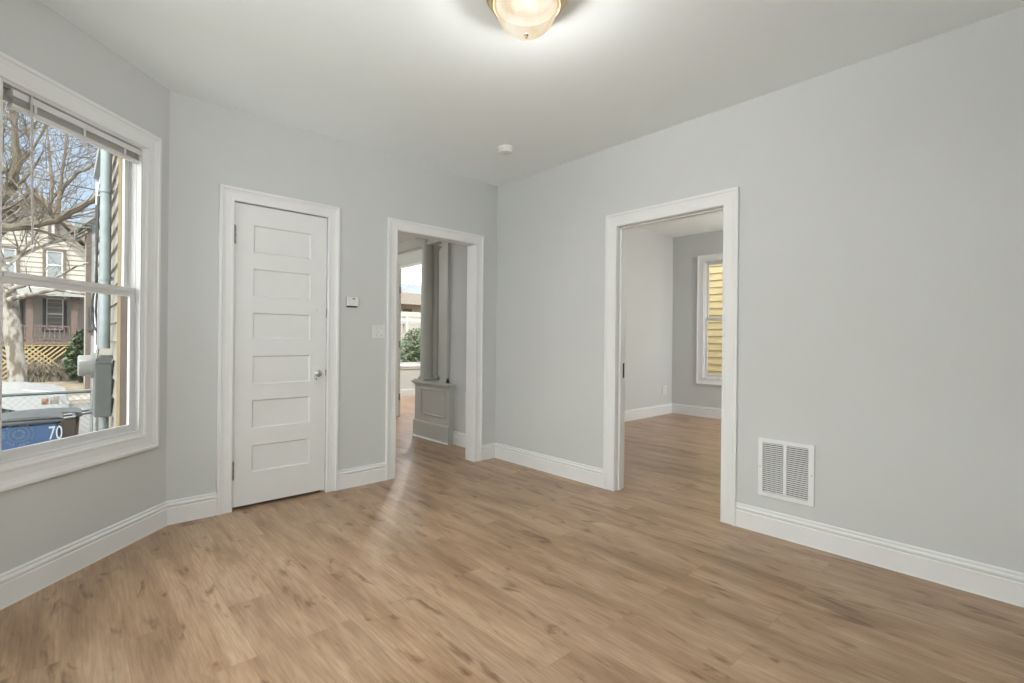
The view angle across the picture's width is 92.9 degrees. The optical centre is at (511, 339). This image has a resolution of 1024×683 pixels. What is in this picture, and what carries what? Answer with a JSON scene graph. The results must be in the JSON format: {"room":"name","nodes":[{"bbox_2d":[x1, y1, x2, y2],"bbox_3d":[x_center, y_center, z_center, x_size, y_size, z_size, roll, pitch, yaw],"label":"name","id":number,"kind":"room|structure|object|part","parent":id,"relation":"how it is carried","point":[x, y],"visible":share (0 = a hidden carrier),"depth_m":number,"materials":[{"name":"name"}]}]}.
{"room":"empty living room","nodes":[
{"label":"empty living room","id":0,"kind":"room"},
{"bbox_2d":[0,0,169,573],"bbox_3d":[-2.302,-0.072,2.428,0.160,3.700,1.350,1,0,2],"label":"wall","id":1,"kind":"structure","parent":0,"point":[37,519],"depth_m":2.53,"materials":[{"name":"paint"}]},
{"bbox_2d":[0,51,161,491],"bbox_3d":[-2.303,-0.292,2.509,0.220,1.920,1.054,1,0,2],"label":"window","id":2,"kind":"structure","parent":1,"relation":"in","point":[137,290],"depth_m":2.85,"materials":[{"name":"paint"}]},
{"bbox_3d":[-2.290,-0.690,2.506,0.015,0.864,0.751,1,0,2],"label":"sash","id":3,"kind":"part","parent":2,"relation":"part of","materials":[{"name":"plastic"}]},
{"bbox_3d":[-2.255,0.112,2.504,0.021,0.840,0.751,1,0,2],"label":"sash","id":4,"kind":"part","parent":2,"relation":"part of","materials":[{"name":"plastic"}]},
{"bbox_2d":[3,82,140,244],"bbox_3d":[-2.227,-0.790,2.510,0.050,0.696,0.754,1,0,2],"label":"window blind","id":5,"kind":"object","parent":2,"relation":"attached to","point":[19,102],"visible":1,"depth_m":2.40,"materials":[{"name":"plastic"}]},
{"bbox_3d":[-2.234,-1.051,2.529,0.030,0.018,0.709,1,0,2],"label":"rail","id":6,"kind":"part","parent":5,"relation":"part of","materials":[{"name":"plastic"}]},
{"bbox_3d":[-2.394,-0.293,2.512,0.038,1.920,1.054,1,0,2],"label":"casing","id":7,"kind":"part","parent":2,"relation":"part of","materials":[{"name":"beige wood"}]},
{"bbox_3d":[-2.328,-0.293,2.510,0.092,1.744,0.858,1,0,2],"label":"frame","id":8,"kind":"part","parent":2,"relation":"part of","materials":[{"name":"white wood"}]},
{"bbox_2d":[94,148,100,179],"bbox_3d":[-0.081,-1.951,5.312,8.450,0.100,10.450,1,0,-43],"label":"roof","id":9,"kind":"structure","parent":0,"point":[97,161],"depth_m":5.52,"materials":[{"name":"white"}]},
{"bbox_2d":[95,154,118,430],"bbox_3d":[-3.690,-0.071,4.445,0.026,3.630,3.860,1,0,-43],"label":"wall","id":10,"kind":"structure","parent":0,"point":[112,351],"depth_m":3.93,"materials":[{"name":"beige wood"}]},
{"bbox_2d":[77,353,111,429],"bbox_3d":[-3.351,0.935,3.896,0.202,1.665,0.260,1,0,-43],"label":"meter box","id":11,"kind":"object","parent":10,"relation":"attached to","point":[99,369],"visible":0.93,"depth_m":3.83,"materials":[{"name":"grey metal"}]},
{"bbox_2d":[90,196,99,332],"bbox_3d":[-3.943,-0.712,4.600,0.084,1.301,0.020,1,0,0],"label":"cable","id":12,"kind":"object","parent":10,"relation":"attached to","point":[98,197],"visible":0.86,"depth_m":4.59,"materials":[{"name":"black rubber"}]},
{"bbox_2d":[93,182,98,431],"bbox_3d":[-4.997,-0.073,5.920,0.130,3.650,0.080,1,0,-43],"label":"trim","id":13,"kind":"structure","parent":10,"relation":"attached to","point":[97,183],"depth_m":5.85,"materials":[{"name":"paint"}]},
{"bbox_2d":[95,205,97,344],"bbox_3d":[-4.011,-0.628,4.700,0.036,1.352,0.018,1,0,0],"label":"cable","id":14,"kind":"object","parent":10,"relation":"attached to","point":[96,296],"visible":0.46,"depth_m":4.69,"materials":[{"name":"black rubber"}]},
{"bbox_2d":[95,300,98,358],"bbox_3d":[-3.734,0.075,4.368,0.052,0.899,0.473,1,0,-39],"label":"cable","id":15,"kind":"object","parent":10,"relation":"attached to","point":[97,348],"visible":0.23,"depth_m":4.51,"materials":[{"name":"white plastic"}]},
{"bbox_2d":[98,149,114,348],"bbox_3d":[-3.252,-1.132,3.914,0.107,2.400,0.084,1,0,-43],"label":"conduit pipe","id":16,"kind":"object","parent":10,"relation":"attached to","point":[105,189],"visible":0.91,"depth_m":3.88,"materials":[{"name":"grey metal"}]},
{"bbox_2d":[0,492,216,609],"bbox_3d":[-1.561,1.109,1.293,0.888,0.152,3.993,1,0,-25],"label":"baseboard","id":17,"kind":"structure","parent":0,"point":[22,581],"depth_m":2.58,"materials":[{"name":"paint"}]},
{"bbox_2d":[166,91,497,500],"bbox_3d":[-1.202,-0.362,4.092,2.970,3.100,0.120,1,0,-43],"label":"wall","id":18,"kind":"structure","parent":0,"point":[211,145],"depth_m":3.66,"materials":[{"name":"paint"}]},
{"bbox_2d":[216,184,340,514],"bbox_3d":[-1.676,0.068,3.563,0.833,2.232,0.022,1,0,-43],"label":"trim","id":19,"kind":"structure","parent":18,"relation":"attached to","point":[228,195],"depth_m":3.34,"materials":[{"name":"paint"}]},
{"bbox_2d":[232,202,326,507],"bbox_3d":[-1.681,0.106,3.563,0.657,2.111,0.100,1,0,-43],"label":"door","id":20,"kind":"structure","parent":18,"relation":"in","point":[280,257],"depth_m":3.56,"materials":[{"name":"paint"}]},
{"bbox_3d":[-1.484,0.255,3.719,0.053,0.053,0.060,1,0,-43],"label":"knob","id":21,"kind":"part","parent":20,"relation":"part of","materials":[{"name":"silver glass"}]},
{"bbox_2d":[346,297,357,307],"bbox_3d":[-1.284,-0.304,3.916,0.092,0.084,0.029,1,0,-43],"label":"thermostat","id":22,"kind":"object","parent":18,"relation":"attached to","point":[352,302],"visible":1,"depth_m":3.90,"materials":[{"name":"white plastic"}]},
{"bbox_2d":[338,462,385,489],"bbox_3d":[-1.228,1.112,3.989,0.417,0.152,0.017,1,0,-43],"label":"baseboard","id":23,"kind":"structure","parent":18,"relation":"attached to","point":[368,474],"depth_m":3.98,"materials":[{"name":"paint"}]},
{"bbox_2d":[372,325,384,338],"bbox_3d":[-1.116,-0.069,4.082,0.114,0.116,0.015,1,0,-43],"label":"light switch","id":24,"kind":"object","parent":18,"relation":"attached to","point":[378,331],"visible":1,"depth_m":4.08,"materials":[{"name":"white plastic"}]},
{"bbox_2d":[385,217,483,479],"bbox_3d":[-0.726,0.078,4.535,1.047,2.230,0.164,1,0,-43],"label":"trim","id":25,"kind":"structure","parent":18,"relation":"attached to","point":[474,243],"depth_m":4.75,"materials":[{"name":"paint"}]},
{"bbox_2d":[398,234,415,243],"bbox_3d":[-2.512,-1.364,5.491,2.885,0.120,3.740,1,0,-43],"label":"ceiling","id":26,"kind":"structure","parent":0,"point":[401,238],"depth_m":6.20,"materials":[{"name":"paint"}]},
{"bbox_2d":[400,266,421,388],"bbox_3d":[-2.062,-0.070,10.431,4.280,3.700,0.140,1,0,-43],"label":"wall","id":27,"kind":"structure","parent":0,"point":[406,375],"depth_m":10.25,"materials":[{"name":"paint"}]},
{"bbox_2d":[400,388,414,396],"bbox_3d":[-2.075,1.104,10.323,4.130,0.152,0.017,1,0,-43],"label":"baseboard","id":28,"kind":"structure","parent":27,"relation":"attached to","point":[403,392],"depth_m":10.21,"materials":[{"name":"paint"}]},
{"bbox_2d":[400,365,419,366],"bbox_3d":[-2.056,0.549,10.316,0.960,0.033,0.045,1,0,-43],"label":"trim","id":29,"kind":"structure","parent":27,"relation":"attached to","point":[402,365],"depth_m":10.22,"materials":[{"name":"paint"}]},
{"bbox_2d":[400,276,421,368],"bbox_3d":[-2.085,-0.360,10.357,0.940,1.940,0.114,1,0,-43],"label":"window","id":30,"kind":"structure","parent":27,"relation":"in","point":[404,279],"depth_m":10.27,"materials":[{"name":"paint"}]},
{"bbox_3d":[-2.090,0.029,10.358,0.736,0.954,0.021,1,0,-43],"label":"sash","id":31,"kind":"part","parent":30,"relation":"part of","materials":[{"name":"glass"}]},
{"bbox_3d":[-2.110,-0.810,10.389,0.736,0.824,0.015,1,0,-43],"label":"sash","id":32,"kind":"part","parent":30,"relation":"part of","materials":[{"name":"glass"}]},
{"bbox_2d":[397,248,441,269],"bbox_3d":[-1.903,-1.462,8.975,0.140,0.247,2.200,1,0,-43],"label":"wall","id":33,"kind":"structure","parent":0,"point":[416,256],"depth_m":8.82,"materials":[{"name":"paint"}]},
{"bbox_2d":[400,262,421,268],"bbox_3d":[-1.965,-1.344,8.919,0.025,0.050,2.200,1,0,-43],"label":"trim","id":34,"kind":"structure","parent":33,"relation":"attached to","point":[418,263],"depth_m":8.74,"materials":[{"name":"paint"}]},
{"bbox_2d":[398,239,466,433],"bbox_3d":[-1.894,-0.368,7.013,0.110,3.100,5.113,1,0,-43],"label":"wall","id":35,"kind":"structure","parent":0,"point":[458,262],"depth_m":5.54,"materials":[{"name":"paint"}]},
{"bbox_2d":[453,431,465,447],"bbox_3d":[-0.465,1.119,5.351,0.017,0.152,0.713,1,0,-43],"label":"baseboard","id":36,"kind":"structure","parent":35,"relation":"attached to","point":[459,438],"depth_m":5.48,"materials":[{"name":"paint"}]},
{"bbox_2d":[438,249,441,377],"bbox_3d":[-0.795,0.007,6.181,0.035,2.370,0.770,1,0,-43],"label":"wall","id":37,"kind":"structure","parent":0,"point":[440,250],"depth_m":6.31,"materials":[{"name":"grey paint"}]},
{"bbox_2d":[0,396,1023,682],"bbox_3d":[-0.142,1.214,5.359,8.130,0.030,10.060,1,0,-43],"label":"floor","id":38,"kind":"structure","parent":0,"point":[451,568],"depth_m":2.28,"materials":[{"name":"wood"}]},
{"bbox_2d":[398,269,400,415],"bbox_3d":[-1.821,0.036,7.844,0.050,2.268,0.783,1,0,-13],"label":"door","id":39,"kind":"structure","parent":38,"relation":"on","point":[400,269],"depth_m":7.49,"materials":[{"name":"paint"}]},
{"bbox_2d":[411,380,455,444],"bbox_3d":[-0.823,0.847,5.944,0.455,0.690,0.813,1,0,-43],"label":"pedestal","id":40,"kind":"object","parent":38,"relation":"on","point":[434,400],"visible":0.74,"depth_m":5.75,"materials":[{"name":"grey paint"}]},
{"bbox_2d":[414,237,433,380],"bbox_3d":[-1.062,-0.394,6.095,0.232,1.788,0.232,1,0,-43],"label":"column","id":41,"kind":"structure","parent":40,"relation":"on","point":[426,339],"depth_m":6.03,"materials":[{"name":"grey paint"}]},
{"bbox_3d":[-0.985,1.183,5.797,0.016,0.016,0.743,1,0,-43],"label":"shoe moulding","id":42,"kind":"part","parent":40,"relation":"part of","materials":[{"name":"paint"}]},
{"bbox_3d":[-0.947,0.743,5.786,0.013,0.329,0.519,1,0,-43],"label":"panel moulding","id":43,"kind":"part","parent":40,"relation":"part of","materials":[{"name":"grey paint"}]},
{"bbox_2d":[432,245,441,379],"bbox_3d":[-0.953,-0.338,6.087,0.104,1.678,0.104,1,0,-43],"label":"column","id":44,"kind":"structure","parent":40,"relation":"on","point":[436,248],"depth_m":6.06,"materials":[{"name":"grey paint"}]},
{"bbox_2d":[440,242,450,382],"bbox_3d":[-0.671,-0.392,5.792,0.346,1.790,0.131,1,0,-43],"label":"pilaster","id":45,"kind":"object","parent":40,"relation":"on","point":[446,247],"visible":0.29,"depth_m":5.66,"materials":[{"name":"grey paint"}]},
{"bbox_2d":[39,0,1023,185],"bbox_3d":[0.093,-1.596,1.968,3.740,0.060,4.760,1,0,-43],"label":"ceiling","id":46,"kind":"structure","parent":0,"point":[438,84],"depth_m":2.71,"materials":[{"name":"paint"}]},
{"bbox_2d":[497,145,513,154],"bbox_3d":[-0.052,-1.543,3.970,0.136,0.049,0.136,1,0,-43],"label":"smoke detector","id":47,"kind":"object","parent":46,"relation":"attached to","point":[503,149],"visible":1,"depth_m":3.93,"materials":[{"name":"white plastic"}]},
{"bbox_3d":[-0.052,-1.560,3.970,0.136,0.016,0.136,1,0,-43],"label":"plate","id":48,"kind":"part","parent":47,"relation":"part of","materials":[{"name":"white plastic"}]},
{"bbox_2d":[486,0,566,40],"bbox_3d":[0.066,-1.466,2.202,0.372,0.201,0.372,1,0,-43],"label":"ceiling light","id":49,"kind":"object","parent":46,"relation":"attached to","point":[525,20],"visible":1,"depth_m":2.15,"materials":[{"name":"white glass"}]},
{"bbox_2d":[625,227,672,409],"bbox_3d":[1.185,-0.339,6.880,4.320,3.100,0.120,1,0,-43],"label":"wall","id":50,"kind":"structure","parent":0,"point":[649,254],"depth_m":7.69,"materials":[{"name":"paint"}]},
{"bbox_2d":[638,211,722,237],"bbox_3d":[2.409,-1.757,5.459,4.185,0.060,3.630,1,0,-43],"label":"ceiling","id":51,"kind":"structure","parent":0,"point":[710,222],"depth_m":7.37,"materials":[{"name":"paint"}]},
{"bbox_2d":[672,230,722,408],"bbox_3d":[4.551,-0.006,6.299,0.150,3.700,5.300,1,0,-43],"label":"wall","id":52,"kind":"structure","parent":0,"point":[685,390],"depth_m":7.99,"materials":[{"name":"paint"}]},
{"bbox_2d":[625,403,720,421],"bbox_3d":[2.376,1.143,5.461,4.170,0.161,3.600,1,0,-43],"label":"baseboard","id":53,"kind":"structure","parent":52,"relation":"attached to","point":[634,414],"depth_m":7.79,"materials":[{"name":"paint"}]},
{"bbox_2d":[696,252,722,385],"bbox_3d":[3.398,-0.326,7.500,0.124,2.073,1.095,1,0,-43],"label":"window","id":54,"kind":"structure","parent":52,"relation":"in","point":[703,261],"depth_m":7.80,"materials":[{"name":"paint"}]},
{"bbox_3d":[3.406,-0.326,7.508,0.102,1.857,0.879,1,0,-43],"label":"frame","id":55,"kind":"part","parent":54,"relation":"part of","materials":[{"name":"plastic"}]},
{"bbox_3d":[3.391,0.116,7.498,0.021,0.942,0.851,1,0,-43],"label":"sash","id":56,"kind":"part","parent":54,"relation":"part of","materials":[{"name":"plastic"}]},
{"bbox_3d":[3.430,-0.769,7.527,0.015,0.929,0.851,1,0,-43],"label":"sash","id":57,"kind":"part","parent":54,"relation":"part of","materials":[{"name":"plastic"}]},
{"bbox_2d":[495,6,1023,572],"bbox_3d":[1.535,-0.335,3.224,0.120,3.100,4.867,1,0,-43],"label":"wall","id":58,"kind":"structure","parent":0,"point":[881,309],"depth_m":2.72,"materials":[{"name":"paint"}]},
{"bbox_2d":[482,442,602,487],"bbox_3d":[0.222,1.126,4.406,0.188,0.152,1.368,1,0,-43],"label":"baseboard","id":59,"kind":"structure","parent":58,"relation":"attached to","point":[583,473],"depth_m":4.43,"materials":[{"name":"paint"}]},
{"bbox_2d":[603,187,739,525],"bbox_3d":[1.164,0.103,3.615,0.155,2.216,1.058,1,0,-43],"label":"trim","id":60,"kind":"structure","parent":58,"relation":"attached to","point":[727,201],"depth_m":3.58,"materials":[{"name":"paint"}]},
{"bbox_2d":[758,437,814,506],"bbox_3d":[1.668,0.798,2.969,0.014,0.360,0.312,1,0,-43],"label":"air vent","id":61,"kind":"object","parent":58,"relation":"in","point":[786,470],"visible":1,"depth_m":2.96,"materials":[{"name":"metal"}]},
{"bbox_2d":[735,502,1023,607],"bbox_3d":[1.242,1.136,1.396,2.766,0.152,2.326,1,0,-43],"label":"baseboard","id":62,"kind":"structure","parent":58,"relation":"attached to","point":[986,580],"depth_m":2.58,"materials":[{"name":"paint"}]},
{"bbox_3d":[-1.933,-0.202,7.341,0.280,2.767,0.100,1,0,-43],"label":"wall","id":63,"kind":"structure","parent":0,"visible":0},
{"bbox_2d":[396,264,399,416],"bbox_3d":[-1.800,0.007,7.464,0.085,2.350,0.110,1,0,-43],"label":"trim","id":64,"kind":"structure","parent":63,"relation":"attached to","point":[398,265],"depth_m":7.44,"materials":[{"name":"paint"}]},
{"label":"outside","id":65,"kind":"structure","parent":0,"visible":0},
{"bbox_2d":[2,378,92,402],"bbox_3d":[-13.566,1.681,14.711,120.000,0.015,120.000,1,0,-43],"label":"ground","id":66,"kind":"structure","parent":65,"point":[74,385],"depth_m":17.61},
{"bbox_2d":[2,358,41,382],"bbox_3d":[-18.644,1.154,18.594,1.192,0.961,0.611,1,0,-43],"label":"dry bush","id":67,"kind":"object","parent":66,"relation":"on","point":[31,369],"visible":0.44,"depth_m":18.64,"materials":[{"name":"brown plant"}]},
{"bbox_2d":[1,412,75,450],"bbox_3d":[-4.857,1.258,4.959,0.603,1.000,0.420,1,0,-43],"label":"trash bin","id":68,"kind":"object","parent":66,"relation":"on","point":[21,429],"visible":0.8,"depth_m":4.82,"materials":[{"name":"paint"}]},
{"bbox_3d":[-4.891,0.770,4.924,0.498,0.025,0.420,1,0,-43],"label":"lid","id":69,"kind":"part","parent":68,"relation":"part of","materials":[{"name":"grey plastic"}]},
{"bbox_3d":[-4.677,0.805,5.128,0.116,0.041,0.291,1,0,-43],"label":"handle","id":70,"kind":"part","parent":68,"relation":"part of","materials":[{"name":"grey plastic"}]},
{"bbox_2d":[2,189,84,378],"bbox_3d":[-23.453,-2.509,24.058,4.251,8.162,11.800,1,0,-43],"label":"house","id":71,"kind":"structure","parent":66,"relation":"on","point":[48,326],"depth_m":21.43,"materials":[{"name":"paint"}]},
{"bbox_3d":[-21.515,-3.279,20.812,0.416,1.261,0.030,1,0,-43],"label":"sash","id":72,"kind":"part","parent":71,"relation":"part of","materials":[{"name":"paint"}]},
{"bbox_3d":[-21.539,-3.265,20.838,0.416,1.290,0.040,1,0,-43],"label":"pane","id":73,"kind":"part","parent":71,"relation":"part of","materials":[{"name":"clear glass"}]},
{"bbox_3d":[-21.276,-0.870,21.075,0.140,1.830,0.080,1,0,-43],"label":"door","id":74,"kind":"part","parent":71,"relation":"part of","materials":[{"name":"grey wood"}]},
{"bbox_3d":[-19.895,-0.325,19.959,2.585,0.572,0.080,1,0,-43],"label":"railing","id":75,"kind":"part","parent":71,"relation":"part of","materials":[{"name":"wood"}]},
{"bbox_3d":[-20.512,-1.147,21.830,0.559,1.430,0.040,1,0,-43],"label":"pane","id":76,"kind":"part","parent":71,"relation":"part of","materials":[{"name":"glass"}]},
{"bbox_3d":[-20.470,-3.342,21.774,0.543,1.249,0.030,1,0,-43],"label":"sash","id":77,"kind":"part","parent":71,"relation":"part of","materials":[{"name":"paint"}]},
{"bbox_3d":[-20.494,-3.327,21.799,0.543,1.278,0.040,1,0,-43],"label":"pane","id":78,"kind":"part","parent":71,"relation":"part of","materials":[{"name":"glass"}]},
{"bbox_3d":[-20.488,-1.162,21.804,0.559,1.401,0.030,1,0,-43],"label":"sash","id":79,"kind":"part","parent":71,"relation":"part of","materials":[{"name":"paint"}]},
{"bbox_2d":[27,358,64,382],"bbox_3d":[-18.222,1.158,18.980,1.219,0.961,0.612,1,0,-43],"label":"dry bush","id":80,"kind":"object","parent":66,"relation":"on","point":[44,373],"visible":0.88,"depth_m":18.94,"materials":[{"name":"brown plant"}]},
{"bbox_2d":[2,407,92,438],"bbox_3d":[-5.146,1.268,5.394,0.748,0.975,0.450,1,0,-43],"label":"trash bin","id":81,"kind":"object","parent":66,"relation":"on","point":[70,427],"visible":0.2,"depth_m":5.39,"materials":[{"name":"grey plastic"}]},
{"bbox_3d":[-5.179,0.792,5.358,0.644,0.025,0.450,1,0,-43],"label":"lid","id":82,"kind":"part","parent":81,"relation":"part of","materials":[{"name":"grey plastic"}]},
{"bbox_3d":[-4.912,0.828,5.611,0.116,0.041,0.312,1,0,-43],"label":"handle","id":83,"kind":"part","parent":81,"relation":"part of","materials":[{"name":"grey plastic"}]},
{"bbox_2d":[2,389,92,434],"bbox_3d":[-6.798,1.207,5.985,2.574,1.055,0.048,1,0,-43],"label":"fence","id":84,"kind":"object","parent":66,"relation":"on","point":[90,391],"visible":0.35,"depth_m":6.59,"materials":[{"name":"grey metal"}]},
{"bbox_3d":[-6.785,0.709,5.993,2.550,0.038,0.038,1,0,-43],"label":"rail","id":85,"kind":"part","parent":84,"relation":"part of","materials":[{"name":"grey metal"}]},
{"bbox_3d":[-5.888,1.215,6.823,0.044,1.055,0.044,1,0,25],"label":"post","id":86,"kind":"part","parent":84,"relation":"part of","materials":[{"name":"grey metal"}]},
{"bbox_2d":[1,119,97,381],"bbox_3d":[-14.855,-3.173,15.126,5.290,9.747,5.444,1,0,23],"label":"tree","id":87,"kind":"object","parent":66,"relation":"on","point":[12,324],"visible":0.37,"depth_m":14.39,"materials":[{"name":"brown plant"}]},
{"bbox_2d":[4,113,94,209],"bbox_3d":[-33.014,-10.238,33.505,14.365,23.466,8.101,1,0,-31],"label":"bare tree","id":88,"kind":"object","parent":66,"relation":"on","point":[46,131],"visible":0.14,"depth_m":33.99,"materials":[{"name":"brown plant"}]},
{"bbox_2d":[48,358,76,381],"bbox_3d":[-17.803,1.163,19.368,1.132,0.959,0.613,1,0,-43],"label":"dry bush","id":89,"kind":"object","parent":66,"relation":"on","point":[64,377],"visible":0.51,"depth_m":19.19,"materials":[{"name":"brown plant"}]},
{"bbox_2d":[62,329,83,382],"bbox_3d":[-16.527,0.605,18.748,1.241,2.124,1.127,1,0,-43],"label":"shrub","id":90,"kind":"object","parent":66,"relation":"on","point":[75,348],"visible":0.35,"depth_m":18.43,"materials":[{"name":"green plant"}]},
{"bbox_2d":[74,210,94,388],"bbox_3d":[-13.445,-2.561,19.135,5.600,8.461,3.000,1,0,-43],"label":"house","id":91,"kind":"structure","parent":66,"relation":"on","point":[90,267],"depth_m":16.57,"materials":[{"name":"brown wood"}]},
{"bbox_2d":[400,291,420,360],"bbox_3d":[-6.755,-0.122,26.406,4.045,4.668,7.600,1,0,-43],"label":"house","id":92,"kind":"structure","parent":66,"relation":"on","point":[410,302],"depth_m":24.43,"materials":[{"name":"brick"}]},
{"bbox_3d":[-5.046,0.020,23.019,0.135,2.308,0.300,1,0,-43],"label":"porch post","id":93,"kind":"part","parent":92,"relation":"part of","materials":[{"name":"white wood"}]},
{"bbox_3d":[-4.562,-0.858,23.525,2.446,0.198,0.200,1,0,-43],"label":"porch rail","id":94,"kind":"part","parent":92,"relation":"part of","materials":[{"name":"white wood"}]},
{"bbox_2d":[400,328,420,361],"bbox_3d":[-2.817,0.702,14.153,1.404,2.154,0.963,1,0,-43],"label":"shrub","id":95,"kind":"object","parent":66,"relation":"on","point":[413,350],"visible":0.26,"depth_m":13.95,"materials":[{"name":"green plant"}]},
{"bbox_2d":[708,264,722,374],"bbox_3d":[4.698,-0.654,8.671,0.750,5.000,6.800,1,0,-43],"label":"house","id":96,"kind":"structure","parent":66,"relation":"on","point":[715,271],"depth_m":9.53,"materials":[{"name":"yellow"}]},
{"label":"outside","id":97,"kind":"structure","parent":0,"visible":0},
{"bbox_2d":[19,174,95,190],"bbox_3d":[-14.527,-4.977,14.930,6.333,1.472,0.186,1,0,18],"label":"power line","id":98,"kind":"object","parent":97,"point":[19,174],"visible":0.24,"depth_m":14.33,"materials":[{"name":"black metal"}]},
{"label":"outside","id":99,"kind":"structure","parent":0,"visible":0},
{"bbox_2d":[9,210,94,226],"bbox_3d":[-14.542,-3.818,14.885,6.331,1.229,0.284,1,0,18],"label":"power line","id":100,"kind":"object","parent":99,"point":[9,210],"visible":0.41,"depth_m":14.30,"materials":[{"name":"black metal"}]},
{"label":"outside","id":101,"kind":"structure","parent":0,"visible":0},
{"bbox_2d":[68,395,89,400],"bbox_3d":[-12.821,1.673,13.902,80.000,0.015,1.400,1,0,-43],"label":"sidewalk","id":102,"kind":"structure","parent":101,"point":[74,396],"depth_m":14.10,"materials":[{"name":"concrete"}]},
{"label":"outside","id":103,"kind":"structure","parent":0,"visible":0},
{"bbox_2d":[69,402,89,434],"bbox_3d":[-9.163,1.714,9.930,80.000,0.005,8.000,1,0,-43],"label":"street","id":104,"kind":"structure","parent":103,"point":[81,406],"depth_m":10.35,"materials":[{"name":"grey asphalt"}]},
{"bbox_2d":[2,382,75,412],"bbox_3d":[-9.570,0.923,6.598,5.460,1.593,1.860,1,0,-43],"label":"car","id":105,"kind":"object","parent":104,"relation":"on","point":[7,387],"visible":0.47,"depth_m":7.63,"materials":[{"name":"metal"}]},
{"bbox_2d":[2,101,98,271],"bbox_3d":[-10.222,-3.137,10.392,5.747,9.704,4.228,1,0,-18],"label":"bare tree","id":106,"kind":"object","parent":104,"relation":"on","point":[18,158],"visible":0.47,"depth_m":10.45,"materials":[{"name":"brown plant"}]}
]}

